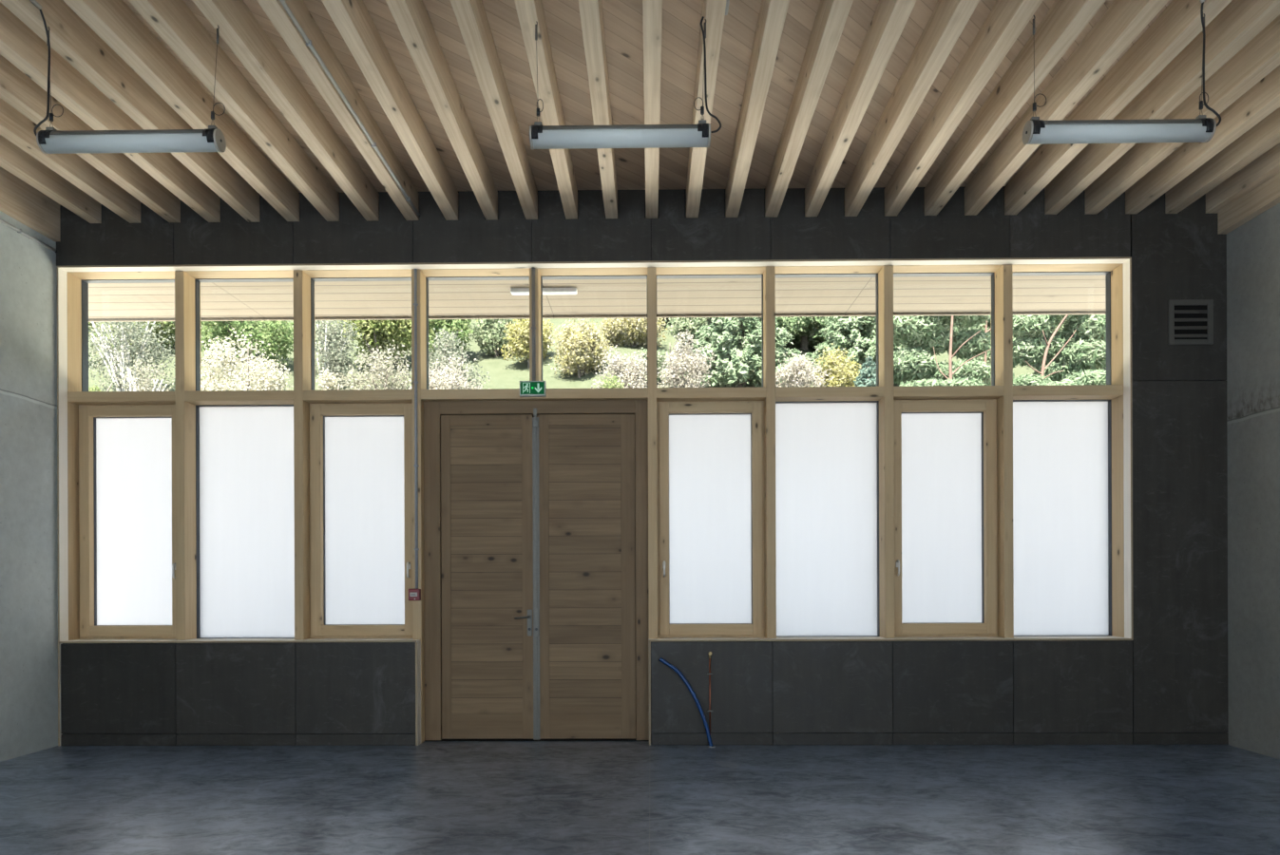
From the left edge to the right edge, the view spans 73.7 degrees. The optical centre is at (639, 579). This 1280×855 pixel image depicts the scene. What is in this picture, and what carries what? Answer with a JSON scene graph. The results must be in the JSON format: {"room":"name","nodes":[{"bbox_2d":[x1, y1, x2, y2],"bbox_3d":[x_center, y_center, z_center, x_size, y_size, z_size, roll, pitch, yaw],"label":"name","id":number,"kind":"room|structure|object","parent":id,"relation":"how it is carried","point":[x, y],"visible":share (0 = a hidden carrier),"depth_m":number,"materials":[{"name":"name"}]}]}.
{"room":"empty hall","nodes":[
{"label":"empty hall","id":0,"kind":"room"},
{"bbox_2d":[0,210,57,762],"bbox_3d":[-5.441,-1.010,1.868,0.300,5.400,12.300,0,0,1],"label":"wall","id":1,"kind":"structure","parent":0,"point":[28,542],"depth_m":7.27,"materials":[{"name":"concrete"}]},
{"bbox_2d":[0,166,60,241],"bbox_3d":[-5.272,-3.224,1.816,0.055,0.415,11.600,0,0,1],"label":"ceiling beam","id":2,"kind":"structure","parent":1,"relation":"attached to","point":[19,200],"depth_m":7.24,"materials":[{"name":"brown wood"}]},
{"bbox_2d":[56,267,68,746],"bbox_3d":[-5.188,-0.647,7.668,0.017,4.272,0.114,0,0,1],"label":"trim","id":3,"kind":"structure","parent":1,"relation":"attached to","point":[62,278],"depth_m":7.65,"materials":[{"name":"brown wood"}]},
{"bbox_2d":[66,272,81,640],"bbox_3d":[-5.188,-1.116,7.823,0.018,3.334,0.194,0,0,1],"label":"trim","id":4,"kind":"structure","parent":1,"relation":"attached to","point":[74,284],"depth_m":7.81,"materials":[{"name":"brown wood"}]},
{"bbox_2d":[62,0,1173,192],"bbox_3d":[-0.113,-3.540,1.751,10.375,0.180,11.600,0,0,1],"label":"ceiling","id":5,"kind":"structure","parent":0,"point":[622,19],"depth_m":5.90,"materials":[{"name":"brown wood"}]},
{"bbox_2d":[0,134,101,223],"bbox_3d":[-4.939,-3.309,1.826,0.109,0.244,11.628,0,0,1],"label":"joist","id":6,"kind":"object","parent":5,"relation":"attached to","point":[14,160],"visible":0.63,"depth_m":6.97,"materials":[{"name":"brown wood"}]},
{"bbox_2d":[0,97,140,223],"bbox_3d":[-4.584,-3.311,1.821,0.109,0.244,11.628,0,0,1],"label":"joist","id":7,"kind":"object","parent":5,"relation":"attached to","point":[15,126],"visible":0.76,"depth_m":6.75,"materials":[{"name":"brown wood"}]},
{"bbox_2d":[0,54,180,222],"bbox_3d":[-4.229,-3.312,1.817,0.109,0.244,11.628,0,0,1],"label":"joist","id":8,"kind":"object","parent":5,"relation":"attached to","point":[17,89],"visible":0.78,"depth_m":6.41,"materials":[{"name":"brown wood"}]},
{"bbox_2d":[0,1,220,222],"bbox_3d":[-3.874,-3.313,1.812,0.109,0.244,11.628,0,0,1],"label":"joist","id":9,"kind":"object","parent":5,"relation":"attached to","point":[20,45],"visible":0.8,"depth_m":5.84,"materials":[{"name":"brown wood"}]},
{"bbox_2d":[0,0,259,222],"bbox_3d":[-3.519,-3.314,1.808,0.109,0.244,11.628,0,0,1],"label":"joist","id":10,"kind":"object","parent":5,"relation":"attached to","point":[70,37],"visible":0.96,"depth_m":5.65,"materials":[{"name":"brown wood"}]},
{"bbox_2d":[63,0,299,221],"bbox_3d":[-3.164,-3.316,1.804,0.109,0.244,11.628,0,0,1],"label":"joist","id":11,"kind":"object","parent":5,"relation":"attached to","point":[113,21],"visible":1,"depth_m":5.70,"materials":[{"name":"brown wood"}]},
{"bbox_2d":[128,0,339,221],"bbox_3d":[-2.809,-3.317,1.799,0.109,0.244,11.628,0,0,1],"label":"joist","id":12,"kind":"object","parent":5,"relation":"attached to","point":[173,21],"visible":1,"depth_m":5.76,"materials":[{"name":"brown wood"}]},
{"bbox_2d":[191,0,379,221],"bbox_3d":[-2.454,-3.318,1.795,0.109,0.244,11.628,0,0,1],"label":"joist","id":13,"kind":"object","parent":5,"relation":"attached to","point":[238,28],"visible":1,"depth_m":5.75,"materials":[{"name":"brown wood"}]},
{"bbox_2d":[33,9,226,153],"bbox_3d":[-2.948,-2.863,4.914,1.106,0.789,0.154,0,0,1],"label":"lamp","id":14,"kind":"object","parent":13,"relation":"hanging from","point":[50,141],"visible":1,"depth_m":4.88,"materials":[{"name":"white"}]},
{"bbox_2d":[40,133,218,153],"bbox_3d":[-2.933,-2.506,4.927,1.010,0.071,0.118,0,0,1],"label":"diffuser","id":15,"kind":"object","parent":14,"relation":"attached to","point":[50,143],"depth_m":4.88,"materials":[{"name":"white"}]},
{"bbox_2d":[256,0,419,220],"bbox_3d":[-2.099,-3.320,1.790,0.109,0.244,11.628,0,0,1],"label":"joist","id":16,"kind":"object","parent":5,"relation":"attached to","point":[275,10],"visible":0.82,"depth_m":5.75,"materials":[{"name":"brown wood"}]},
{"bbox_2d":[279,0,420,216],"bbox_3d":[-2.029,-3.223,1.869,0.033,0.031,11.388,0,0,1],"label":"conduit pipe","id":17,"kind":"object","parent":16,"relation":"attached to","point":[309,44],"visible":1,"depth_m":5.67,"materials":[{"name":"grey metal"}]},
{"bbox_2d":[321,0,458,220],"bbox_3d":[-1.744,-3.321,1.786,0.109,0.244,11.628,0,0,1],"label":"joist","id":18,"kind":"object","parent":5,"relation":"attached to","point":[352,18],"visible":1,"depth_m":5.73,"materials":[{"name":"brown wood"}]},
{"bbox_2d":[385,0,497,219],"bbox_3d":[-1.389,-3.322,1.781,0.109,0.244,11.628,0,0,1],"label":"joist","id":19,"kind":"object","parent":5,"relation":"attached to","point":[411,18],"visible":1,"depth_m":5.73,"materials":[{"name":"brown wood"}]},
{"bbox_2d":[450,0,537,219],"bbox_3d":[-1.034,-3.323,1.777,0.109,0.244,11.628,0,0,1],"label":"joist","id":20,"kind":"object","parent":5,"relation":"attached to","point":[470,15],"visible":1,"depth_m":5.71,"materials":[{"name":"brown wood"}]},
{"bbox_2d":[514,0,577,219],"bbox_3d":[-0.679,-3.325,1.772,0.109,0.244,11.628,0,0,1],"label":"joist","id":21,"kind":"object","parent":5,"relation":"attached to","point":[528,11],"visible":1,"depth_m":5.62,"materials":[{"name":"brown wood"}]},
{"bbox_2d":[578,0,617,218],"bbox_3d":[-0.324,-3.326,1.768,0.109,0.244,11.628,0,0,1],"label":"joist","id":22,"kind":"object","parent":5,"relation":"attached to","point":[590,10],"visible":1,"depth_m":5.54,"materials":[{"name":"brown wood"}]},
{"bbox_2d":[642,0,662,218],"bbox_3d":[0.032,-3.327,1.764,0.109,0.244,11.628,0,0,1],"label":"joist","id":23,"kind":"object","parent":5,"relation":"attached to","point":[652,9],"visible":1,"depth_m":5.54,"materials":[{"name":"brown wood"}]},
{"bbox_2d":[686,0,726,218],"bbox_3d":[0.387,-3.328,1.759,0.109,0.244,11.628,0,0,1],"label":"joist","id":24,"kind":"object","parent":5,"relation":"attached to","point":[713,10],"visible":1,"depth_m":5.58,"materials":[{"name":"brown wood"}]},
{"bbox_2d":[529,16,721,149],"bbox_3d":[-0.084,-2.844,4.889,1.098,0.731,0.132,0,0,1],"label":"lamp","id":25,"kind":"object","parent":24,"relation":"hanging from","point":[609,136],"visible":1,"depth_m":4.85,"materials":[{"name":"white"}]},
{"bbox_2d":[532,128,707,149],"bbox_3d":[-0.113,-2.516,4.892,1.010,0.071,0.118,0,0,1],"label":"diffuser","id":26,"kind":"object","parent":25,"relation":"attached to","point":[542,138],"depth_m":4.84,"materials":[{"name":"white"}]},
{"bbox_2d":[725,0,789,217],"bbox_3d":[0.739,-3.330,1.755,0.109,0.244,11.628,0,0,1],"label":"joist","id":27,"kind":"object","parent":5,"relation":"attached to","point":[773,13],"visible":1,"depth_m":5.70,"materials":[{"name":"brown wood"}]},
{"bbox_2d":[764,0,853,217],"bbox_3d":[1.090,-3.331,1.750,0.109,0.244,11.628,0,0,1],"label":"joist","id":28,"kind":"object","parent":5,"relation":"attached to","point":[831,15],"visible":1,"depth_m":5.73,"materials":[{"name":"brown wood"}]},
{"bbox_2d":[804,0,916,216],"bbox_3d":[1.442,-3.332,1.746,0.109,0.244,11.628,0,0,1],"label":"joist","id":29,"kind":"object","parent":5,"relation":"attached to","point":[889,19],"visible":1,"depth_m":5.73,"materials":[{"name":"brown wood"}]},
{"bbox_2d":[844,0,979,216],"bbox_3d":[1.793,-3.333,1.742,0.109,0.244,11.628,0,0,1],"label":"joist","id":30,"kind":"object","parent":5,"relation":"attached to","point":[948,18],"visible":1,"depth_m":5.74,"materials":[{"name":"brown wood"}]},
{"bbox_2d":[884,0,1043,216],"bbox_3d":[2.144,-3.335,1.737,0.109,0.244,11.628,0,0,1],"label":"joist","id":31,"kind":"object","parent":5,"relation":"attached to","point":[1007,19],"visible":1,"depth_m":5.75,"materials":[{"name":"brown wood"}]},
{"bbox_2d":[924,0,1106,215],"bbox_3d":[2.496,-3.336,1.733,0.109,0.244,11.628,0,0,1],"label":"joist","id":32,"kind":"object","parent":5,"relation":"attached to","point":[1065,20],"visible":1,"depth_m":5.77,"materials":[{"name":"brown wood"}]},
{"bbox_2d":[964,0,1168,215],"bbox_3d":[2.847,-3.337,1.728,0.109,0.244,11.628,0,0,1],"label":"joist","id":33,"kind":"object","parent":5,"relation":"attached to","point":[1123,21],"visible":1,"depth_m":5.67,"materials":[{"name":"brown wood"}]},
{"bbox_2d":[1004,0,1232,215],"bbox_3d":[3.198,-3.338,1.724,0.109,0.244,11.628,0,0,1],"label":"joist","id":34,"kind":"object","parent":5,"relation":"attached to","point":[1179,24],"visible":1,"depth_m":5.67,"materials":[{"name":"brown wood"}]},
{"bbox_2d":[1022,1,1221,144],"bbox_3d":[2.747,-2.877,4.854,1.097,0.776,0.132,0,0,1],"label":"lamp","id":35,"kind":"object","parent":34,"relation":"hanging from","point":[1201,128],"visible":1,"depth_m":4.81,"materials":[{"name":"white"}]},
{"bbox_2d":[1029,123,1211,144],"bbox_3d":[2.719,-2.526,4.856,1.010,0.071,0.118,0,0,1],"label":"diffuser","id":36,"kind":"object","parent":35,"relation":"attached to","point":[1039,133],"depth_m":4.81,"materials":[{"name":"white"}]},
{"bbox_2d":[1044,0,1279,214],"bbox_3d":[3.550,-3.340,1.720,0.109,0.244,11.628,0,0,1],"label":"joist","id":37,"kind":"object","parent":5,"relation":"attached to","point":[1240,21],"visible":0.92,"depth_m":5.66,"materials":[{"name":"brown wood"}]},
{"bbox_2d":[1085,14,1279,214],"bbox_3d":[3.901,-3.341,1.715,0.109,0.244,11.628,0,0,1],"label":"joist","id":38,"kind":"object","parent":5,"relation":"attached to","point":[1260,56],"visible":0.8,"depth_m":5.89,"materials":[{"name":"brown wood"}]},
{"bbox_2d":[1125,64,1279,213],"bbox_3d":[4.253,-3.342,1.711,0.109,0.244,11.628,0,0,1],"label":"joist","id":39,"kind":"object","parent":5,"relation":"attached to","point":[1263,98],"visible":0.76,"depth_m":6.41,"materials":[{"name":"brown wood"}]},
{"bbox_2d":[1165,106,1279,213],"bbox_3d":[4.604,-3.344,1.706,0.109,0.244,11.628,0,0,1],"label":"joist","id":40,"kind":"object","parent":5,"relation":"attached to","point":[1264,135],"visible":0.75,"depth_m":6.74,"materials":[{"name":"brown wood"}]},
{"bbox_2d":[1205,142,1279,213],"bbox_3d":[4.955,-3.345,1.702,0.109,0.244,11.628,0,0,1],"label":"joist","id":41,"kind":"object","parent":5,"relation":"attached to","point":[1267,165],"visible":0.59,"depth_m":7.03,"materials":[{"name":"brown wood"}]},
{"bbox_2d":[0,741,1279,854],"bbox_3d":[-0.094,1.570,1.801,10.975,0.200,12.300,0,0,1],"label":"floor","id":42,"kind":"structure","parent":0,"point":[429,797],"depth_m":5.66,"materials":[{"name":"concrete"}]},
{"bbox_2d":[56,186,1228,745],"bbox_3d":[-0.029,-1.080,7.751,10.375,5.100,0.401,0,0,1],"label":"wall","id":43,"kind":"structure","parent":0,"point":[1167,684],"depth_m":7.53,"materials":[{"name":"concrete"}]},
{"bbox_2d":[67,391,175,404],"bbox_3d":[-4.690,-1.658,7.864,0.982,0.090,0.290,0,0,1],"label":"trim","id":44,"kind":"structure","parent":43,"relation":"attached to","point":[75,397],"depth_m":7.72,"materials":[{"name":"brown wood"}]},
{"bbox_2d":[78,404,175,639],"bbox_3d":[-4.686,-0.532,7.886,0.982,2.162,0.216,0,0,1],"label":"window","id":45,"kind":"structure","parent":43,"relation":"in","point":[127,452],"depth_m":7.95,"materials":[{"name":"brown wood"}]},
{"bbox_2d":[81,279,174,391],"bbox_3d":[-4.691,-2.244,7.949,0.982,1.082,0.070,0,0,1],"label":"window","id":46,"kind":"structure","parent":43,"relation":"in","point":[85,282],"depth_m":7.95,"materials":[{"name":"clear glass"}]},
{"bbox_2d":[174,271,200,640],"bbox_3d":[-4.156,-1.120,7.857,0.082,3.334,0.290,0,0,1],"label":"window mullion","id":47,"kind":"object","parent":43,"relation":"attached to","point":[184,283],"depth_m":7.73,"materials":[{"name":"brown wood"}]},
{"bbox_2d":[184,390,293,405],"bbox_3d":[-3.620,-1.662,7.851,0.994,0.090,0.290,0,0,1],"label":"trim","id":48,"kind":"structure","parent":43,"relation":"attached to","point":[195,397],"depth_m":7.71,"materials":[{"name":"brown wood"}]},
{"bbox_2d":[58,638,420,643],"bbox_3d":[-3.576,0.553,7.742,3.197,0.017,0.317,0,0,1],"label":"trim","id":49,"kind":"structure","parent":43,"relation":"attached to","point":[169,640],"depth_m":7.60,"materials":[{"name":"brown wood"}]},
{"bbox_2d":[195,404,294,638],"bbox_3d":[-3.615,-0.536,7.936,0.994,2.162,0.070,0,0,1],"label":"window","id":50,"kind":"structure","parent":43,"relation":"in","point":[245,483],"depth_m":7.95,"materials":[{"name":"white glass"}]},
{"bbox_2d":[293,270,315,639],"bbox_3d":[-3.080,-1.124,7.844,0.082,3.334,0.290,0,0,1],"label":"trim","id":51,"kind":"structure","parent":43,"relation":"attached to","point":[302,377],"depth_m":7.70,"materials":[{"name":"brown wood"}]},
{"bbox_2d":[303,389,411,403],"bbox_3d":[-2.548,-1.666,7.837,0.987,0.090,0.290,0,0,1],"label":"trim","id":52,"kind":"structure","parent":43,"relation":"attached to","point":[334,396],"depth_m":7.69,"materials":[{"name":"brown wood"}]},
{"bbox_2d":[309,402,412,638],"bbox_3d":[-2.543,-0.540,7.859,0.987,2.162,0.216,0,0,1],"label":"window","id":53,"kind":"structure","parent":43,"relation":"in","point":[361,454],"depth_m":7.92,"materials":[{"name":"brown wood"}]},
{"bbox_2d":[413,268,419,589],"bbox_3d":[-2.014,-1.354,7.672,0.038,2.873,0.027,0,0,1],"label":"conduit pipe","id":54,"kind":"object","parent":43,"relation":"attached to","point":[415,304],"visible":1,"depth_m":7.66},
{"bbox_2d":[411,269,426,744],"bbox_3d":[-2.010,-0.659,7.831,0.082,4.272,0.290,0,0,1],"label":"trim","id":55,"kind":"structure","parent":43,"relation":"attached to","point":[418,612],"depth_m":7.69,"materials":[{"name":"brown wood"}]},
{"bbox_2d":[420,387,648,401],"bbox_3d":[-0.951,-1.672,7.817,2.043,0.090,0.290,0,0,1],"label":"trim","id":56,"kind":"structure","parent":43,"relation":"attached to","point":[631,393],"depth_m":7.68,"materials":[{"name":"brown wood"}]},
{"bbox_2d":[529,268,541,381],"bbox_3d":[-0.953,-2.258,7.817,0.082,1.082,0.290,0,0,1],"label":"trim","id":57,"kind":"structure","parent":43,"relation":"attached to","point":[537,273],"depth_m":7.67,"materials":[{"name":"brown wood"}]},
{"bbox_2d":[423,400,649,741],"bbox_3d":[-0.945,-0.077,7.837,2.043,3.100,0.251,0,0,1],"label":"door","id":58,"kind":"structure","parent":43,"relation":"in","point":[536,512],"depth_m":7.79,"materials":[{"name":"wood"}]},
{"bbox_2d":[56,256,1131,271],"bbox_3d":[-0.443,-2.809,7.609,9.525,0.017,0.114,0,0,1],"label":"trim","id":59,"kind":"structure","parent":43,"relation":"attached to","point":[1115,259],"depth_m":7.59,"materials":[{"name":"brown wood"}]},
{"bbox_2d":[67,263,1122,279],"bbox_3d":[-0.441,-2.808,7.764,9.489,0.018,0.194,0,0,1],"label":"trim","id":60,"kind":"structure","parent":43,"relation":"attached to","point":[1103,267],"depth_m":7.76,"materials":[{"name":"brown wood"}]},
{"bbox_2d":[88,275,1105,322],"bbox_3d":[0.098,-3.058,8.742,18.000,0.265,1.585,0,0,1],"label":"roof overhang","id":61,"kind":"object","parent":43,"relation":"attached to","point":[1032,295],"depth_m":8.96,"materials":[{"name":"wood"}]},
{"bbox_2d":[647,267,657,639],"bbox_3d":[0.115,-0.666,7.804,0.082,4.272,0.290,0,0,1],"label":"trim","id":62,"kind":"structure","parent":43,"relation":"attached to","point":[651,272],"depth_m":7.66,"materials":[{"name":"brown wood"}]},
{"bbox_2d":[656,401,764,637],"bbox_3d":[0.647,-0.551,7.819,0.981,2.162,0.216,0,0,1],"label":"window","id":63,"kind":"structure","parent":43,"relation":"in","point":[710,454],"depth_m":7.88,"materials":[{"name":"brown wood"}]},
{"bbox_2d":[656,387,765,401],"bbox_3d":[0.643,-1.677,7.798,0.981,0.090,0.290,0,0,1],"label":"trim","id":64,"kind":"structure","parent":43,"relation":"attached to","point":[663,394],"depth_m":7.66,"materials":[{"name":"brown wood"}]},
{"bbox_2d":[763,267,776,638],"bbox_3d":[1.176,-1.139,7.791,0.082,3.334,0.290,0,0,1],"label":"trim","id":65,"kind":"structure","parent":43,"relation":"attached to","point":[769,275],"depth_m":7.65,"materials":[{"name":"brown wood"}]},
{"bbox_2d":[775,401,879,636],"bbox_3d":[1.707,-0.555,7.869,0.973,2.162,0.070,0,0,1],"label":"window","id":66,"kind":"structure","parent":43,"relation":"in","point":[827,452],"depth_m":7.88,"materials":[{"name":"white glass"}]},
{"bbox_2d":[775,386,884,401],"bbox_3d":[1.702,-1.681,7.784,0.973,0.090,0.290,0,0,1],"label":"trim","id":67,"kind":"structure","parent":43,"relation":"attached to","point":[782,393],"depth_m":7.64,"materials":[{"name":"brown wood"}]},
{"bbox_2d":[878,265,894,638],"bbox_3d":[2.231,-1.143,7.778,0.082,3.334,0.290,0,0,1],"label":"trim","id":68,"kind":"structure","parent":43,"relation":"attached to","point":[886,275],"depth_m":7.63,"materials":[{"name":"brown wood"}]},
{"bbox_2d":[648,635,1131,641],"bbox_3d":[2.196,0.533,7.670,4.239,0.017,0.317,0,0,1],"label":"trim","id":69,"kind":"structure","parent":43,"relation":"attached to","point":[1100,638],"depth_m":7.54,"materials":[{"name":"brown wood"}]},
{"bbox_2d":[893,399,997,636],"bbox_3d":[2.765,-0.559,7.793,0.980,2.162,0.216,0,0,1],"label":"window","id":70,"kind":"structure","parent":43,"relation":"in","point":[945,538],"depth_m":7.85,"materials":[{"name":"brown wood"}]},
{"bbox_2d":[893,385,1003,400],"bbox_3d":[2.760,-1.685,7.771,0.980,0.090,0.290,0,0,1],"label":"trim","id":71,"kind":"structure","parent":43,"relation":"attached to","point":[927,392],"depth_m":7.63,"materials":[{"name":"brown wood"}]},
{"bbox_2d":[990,264,1013,637],"bbox_3d":[3.293,-1.147,7.764,0.082,3.334,0.290,0,0,1],"label":"trim","id":72,"kind":"structure","parent":43,"relation":"attached to","point":[1003,289],"depth_m":7.62,"materials":[{"name":"brown wood"}]},
{"bbox_2d":[1012,271,1110,384],"bbox_3d":[3.820,-2.275,7.843,0.977,1.082,0.070,0,0,1],"label":"window","id":73,"kind":"structure","parent":43,"relation":"in","point":[1108,274],"depth_m":7.83,"materials":[{"name":"clear glass"}]},
{"bbox_2d":[1012,400,1111,636],"bbox_3d":[3.826,-0.563,7.843,0.977,2.162,0.070,0,0,1],"label":"window","id":74,"kind":"structure","parent":43,"relation":"in","point":[1062,448],"depth_m":7.86,"materials":[{"name":"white glass"}]},
{"bbox_2d":[1012,384,1123,400],"bbox_3d":[3.821,-1.689,7.758,0.977,0.090,0.290,0,0,1],"label":"trim","id":75,"kind":"structure","parent":43,"relation":"attached to","point":[1076,391],"depth_m":7.62,"materials":[{"name":"brown wood"}]},
{"bbox_2d":[1110,263,1124,637],"bbox_3d":[4.319,-1.151,7.705,0.018,3.334,0.194,0,0,1],"label":"trim","id":76,"kind":"structure","parent":43,"relation":"attached to","point":[1117,275],"depth_m":7.70,"materials":[{"name":"brown wood"}]},
{"bbox_2d":[1123,258,1132,640],"bbox_3d":[4.317,-1.142,7.550,0.017,3.351,0.114,0,0,1],"label":"trim","id":77,"kind":"structure","parent":43,"relation":"attached to","point":[1127,265],"depth_m":7.53,"materials":[{"name":"brown wood"}]},
{"bbox_2d":[1167,299,1213,344],"bbox_3d":[4.829,-2.256,7.478,0.385,0.393,0.023,0,0,1],"label":"air vent","id":78,"kind":"object","parent":43,"relation":"in","point":[1190,321],"visible":1,"depth_m":7.48,"materials":[{"name":"metal"}]},
{"bbox_2d":[1225,202,1279,759],"bbox_3d":[5.233,-1.049,1.735,0.300,5.400,12.300,0,0,1],"label":"wall","id":79,"kind":"structure","parent":0,"point":[1252,380],"depth_m":7.16,"materials":[{"name":"concrete"}]},
{"bbox_2d":[1217,172,1279,234],"bbox_3d":[5.035,-3.125,1.687,0.080,0.193,11.600,0,0,1],"label":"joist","id":80,"kind":"structure","parent":79,"relation":"attached to","point":[1267,195],"depth_m":7.09,"materials":[{"name":"brown wood"}]},
{"label":"outside","id":81,"kind":"structure","parent":0,"visible":0},
{"bbox_2d":[88,317,1106,391],"bbox_3d":[0.519,-13.918,45.546,96.000,32.553,55.000,0,0,1],"label":"hillside","id":82,"kind":"structure","parent":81,"point":[503,373],"depth_m":38.43,"materials":[{"name":"plant"}]},
{"bbox_2d":[88,321,174,391],"bbox_3d":[-19.894,-8.932,32.754,4.235,4.822,4.150,0,0,-28],"label":"birch tree","id":83,"kind":"object","parent":82,"relation":"on","point":[109,353],"visible":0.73,"depth_m":32.45,"materials":[{"name":"green plant"}]},
{"bbox_2d":[114,349,174,391],"bbox_3d":[-16.934,-6.107,29.317,2.052,3.297,2.626,0,0,-40],"label":"shrub","id":84,"kind":"object","parent":82,"relation":"on","point":[145,384],"visible":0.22,"depth_m":29.00,"materials":[{"name":"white plant"}]},
{"bbox_2d":[171,320,293,366],"bbox_3d":[-16.925,-11.070,36.669,5.428,4.147,4.474,0,0,-3],"label":"tree","id":85,"kind":"object","parent":82,"relation":"on","point":[282,336],"visible":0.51,"depth_m":36.35,"materials":[{"name":"green plant"}]},
{"bbox_2d":[200,328,292,390],"bbox_3d":[-13.415,-6.133,28.198,3.672,4.474,2.975,0,0,11],"label":"flowering bush","id":86,"kind":"object","parent":82,"relation":"on","point":[257,379],"visible":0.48,"depth_m":27.93,"materials":[{"name":"grey plant"}]},
{"bbox_2d":[314,320,364,390],"bbox_3d":[-12.144,-8.790,33.649,2.229,4.636,2.764,0,0,1],"label":"tree","id":87,"kind":"object","parent":82,"relation":"on","point":[328,356],"visible":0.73,"depth_m":33.50,"materials":[{"name":"green plant"}]},
{"bbox_2d":[334,336,411,389],"bbox_3d":[-9.348,-6.669,30.651,3.072,4.253,3.124,0,0,-34],"label":"shrub","id":88,"kind":"object","parent":82,"relation":"on","point":[386,374],"visible":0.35,"depth_m":30.32,"materials":[{"name":"grey plant"}]},
{"bbox_2d":[331,319,433,372],"bbox_3d":[-11.363,-10.995,37.582,4.332,4.237,3.827,0,0,-8],"label":"tree","id":89,"kind":"object","parent":82,"relation":"on","point":[399,331],"visible":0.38,"depth_m":37.50,"materials":[{"name":"green plant"}]},
{"bbox_2d":[408,352,487,389],"bbox_3d":[-6.691,-6.072,29.659,3.130,3.669,2.686,0,0,41],"label":"flowering bush","id":90,"kind":"object","parent":82,"relation":"on","point":[452,381],"visible":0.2,"depth_m":29.22,"materials":[{"name":"grey plant"}]},
{"bbox_2d":[410,325,490,389],"bbox_3d":[-7.343,-8.097,33.060,3.038,3.368,2.433,0,0,1],"label":"shrub","id":91,"kind":"object","parent":82,"relation":"on","point":[447,350],"visible":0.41,"depth_m":32.80,"materials":[{"name":"green plant"}]},
{"bbox_2d":[428,319,475,358],"bbox_3d":[-9.191,-11.829,40.265,3.194,3.469,2.905,0,0,12],"label":"tree","id":92,"kind":"object","parent":82,"relation":"on","point":[451,325],"visible":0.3,"depth_m":39.66,"materials":[{"name":"green plant"}]},
{"bbox_2d":[470,319,515,357],"bbox_3d":[-6.969,-11.860,41.086,2.448,2.756,2.239,0,0,1],"label":"shrub","id":93,"kind":"object","parent":82,"relation":"on","point":[485,336],"visible":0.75,"depth_m":40.71,"materials":[{"name":"green plant"}]},
{"bbox_2d":[496,318,554,367],"bbox_3d":[-4.989,-10.830,39.007,2.506,2.596,2.301,0,0,-39],"label":"shrub","id":94,"kind":"object","parent":82,"relation":"on","point":[519,345],"visible":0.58,"depth_m":38.62,"materials":[{"name":"yellow plant"}]},
{"bbox_2d":[544,318,616,378],"bbox_3d":[-2.549,-9.895,36.528,2.975,2.831,2.583,0,0,1],"label":"shrub","id":95,"kind":"object","parent":82,"relation":"on","point":[579,346],"visible":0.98,"depth_m":36.14,"materials":[{"name":"beige plant"}]},
{"bbox_2d":[591,344,647,388],"bbox_3d":[-0.559,-7.182,31.611,2.340,3.121,2.209,0,0,17],"label":"flowering bush","id":96,"kind":"object","parent":82,"relation":"on","point":[630,373],"visible":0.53,"depth_m":31.28,"materials":[{"name":"grey plant"}]},
{"bbox_2d":[597,317,669,348],"bbox_3d":[-0.295,-11.738,40.587,3.349,2.372,3.191,0,0,6],"label":"shrub","id":97,"kind":"object","parent":82,"relation":"on","point":[620,332],"visible":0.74,"depth_m":39.98,"materials":[{"name":"beige plant"}]},
{"bbox_2d":[657,328,717,387],"bbox_3d":[1.593,-7.569,31.557,2.496,3.241,2.130,0,0,-25],"label":"flowering bush","id":98,"kind":"object","parent":82,"relation":"on","point":[691,363],"visible":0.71,"depth_m":31.27,"materials":[{"name":"grey plant"}]},
{"bbox_2d":[671,316,802,387],"bbox_3d":[4.032,-9.989,34.323,5.661,5.658,5.208,0,0,-17],"label":"bush","id":99,"kind":"object","parent":82,"relation":"on","point":[738,361],"visible":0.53,"depth_m":33.28,"materials":[{"name":"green plant"}]},
{"bbox_2d":[744,316,842,350],"bbox_3d":[7.976,-13.573,42.291,6.356,5.040,6.729,0,0,-45],"label":"spruce tree","id":100,"kind":"object","parent":82,"relation":"on","point":[801,329],"visible":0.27,"depth_m":41.00,"materials":[{"name":"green plant"}]},
{"bbox_2d":[775,351,833,387],"bbox_3d":[5.798,-6.794,31.081,2.142,3.001,2.133,0,0,-28],"label":"flowering bush","id":101,"kind":"object","parent":82,"relation":"on","point":[796,374],"visible":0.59,"depth_m":30.57,"materials":[{"name":"grey plant"}]},
{"bbox_2d":[811,343,861,386],"bbox_3d":[7.572,-7.270,32.452,2.128,3.321,1.853,0,0,1],"label":"shrub","id":102,"kind":"object","parent":82,"relation":"on","point":[846,379],"visible":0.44,"depth_m":32.09,"materials":[{"name":"yellow plant"}]},
{"bbox_2d":[805,316,909,383],"bbox_3d":[9.511,-10.914,37.047,5.110,5.224,5.336,0,0,-11],"label":"bush","id":103,"kind":"object","parent":82,"relation":"on","point":[858,337],"visible":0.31,"depth_m":35.69,"materials":[{"name":"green plant"}]},
{"bbox_2d":[893,315,991,386],"bbox_3d":[10.560,-7.218,29.806,4.401,6.858,3.439,0,0,1],"label":"pine tree","id":104,"kind":"object","parent":82,"relation":"on","point":[920,333],"visible":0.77,"depth_m":30.05,"materials":[{"name":"green plant"}]},
{"bbox_2d":[1012,314,1106,385],"bbox_3d":[14.906,-7.066,29.621,4.276,5.690,3.488,0,0,1],"label":"pine tree","id":105,"kind":"object","parent":82,"relation":"on","point":[1065,361],"visible":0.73,"depth_m":29.86,"materials":[{"name":"green plant"}]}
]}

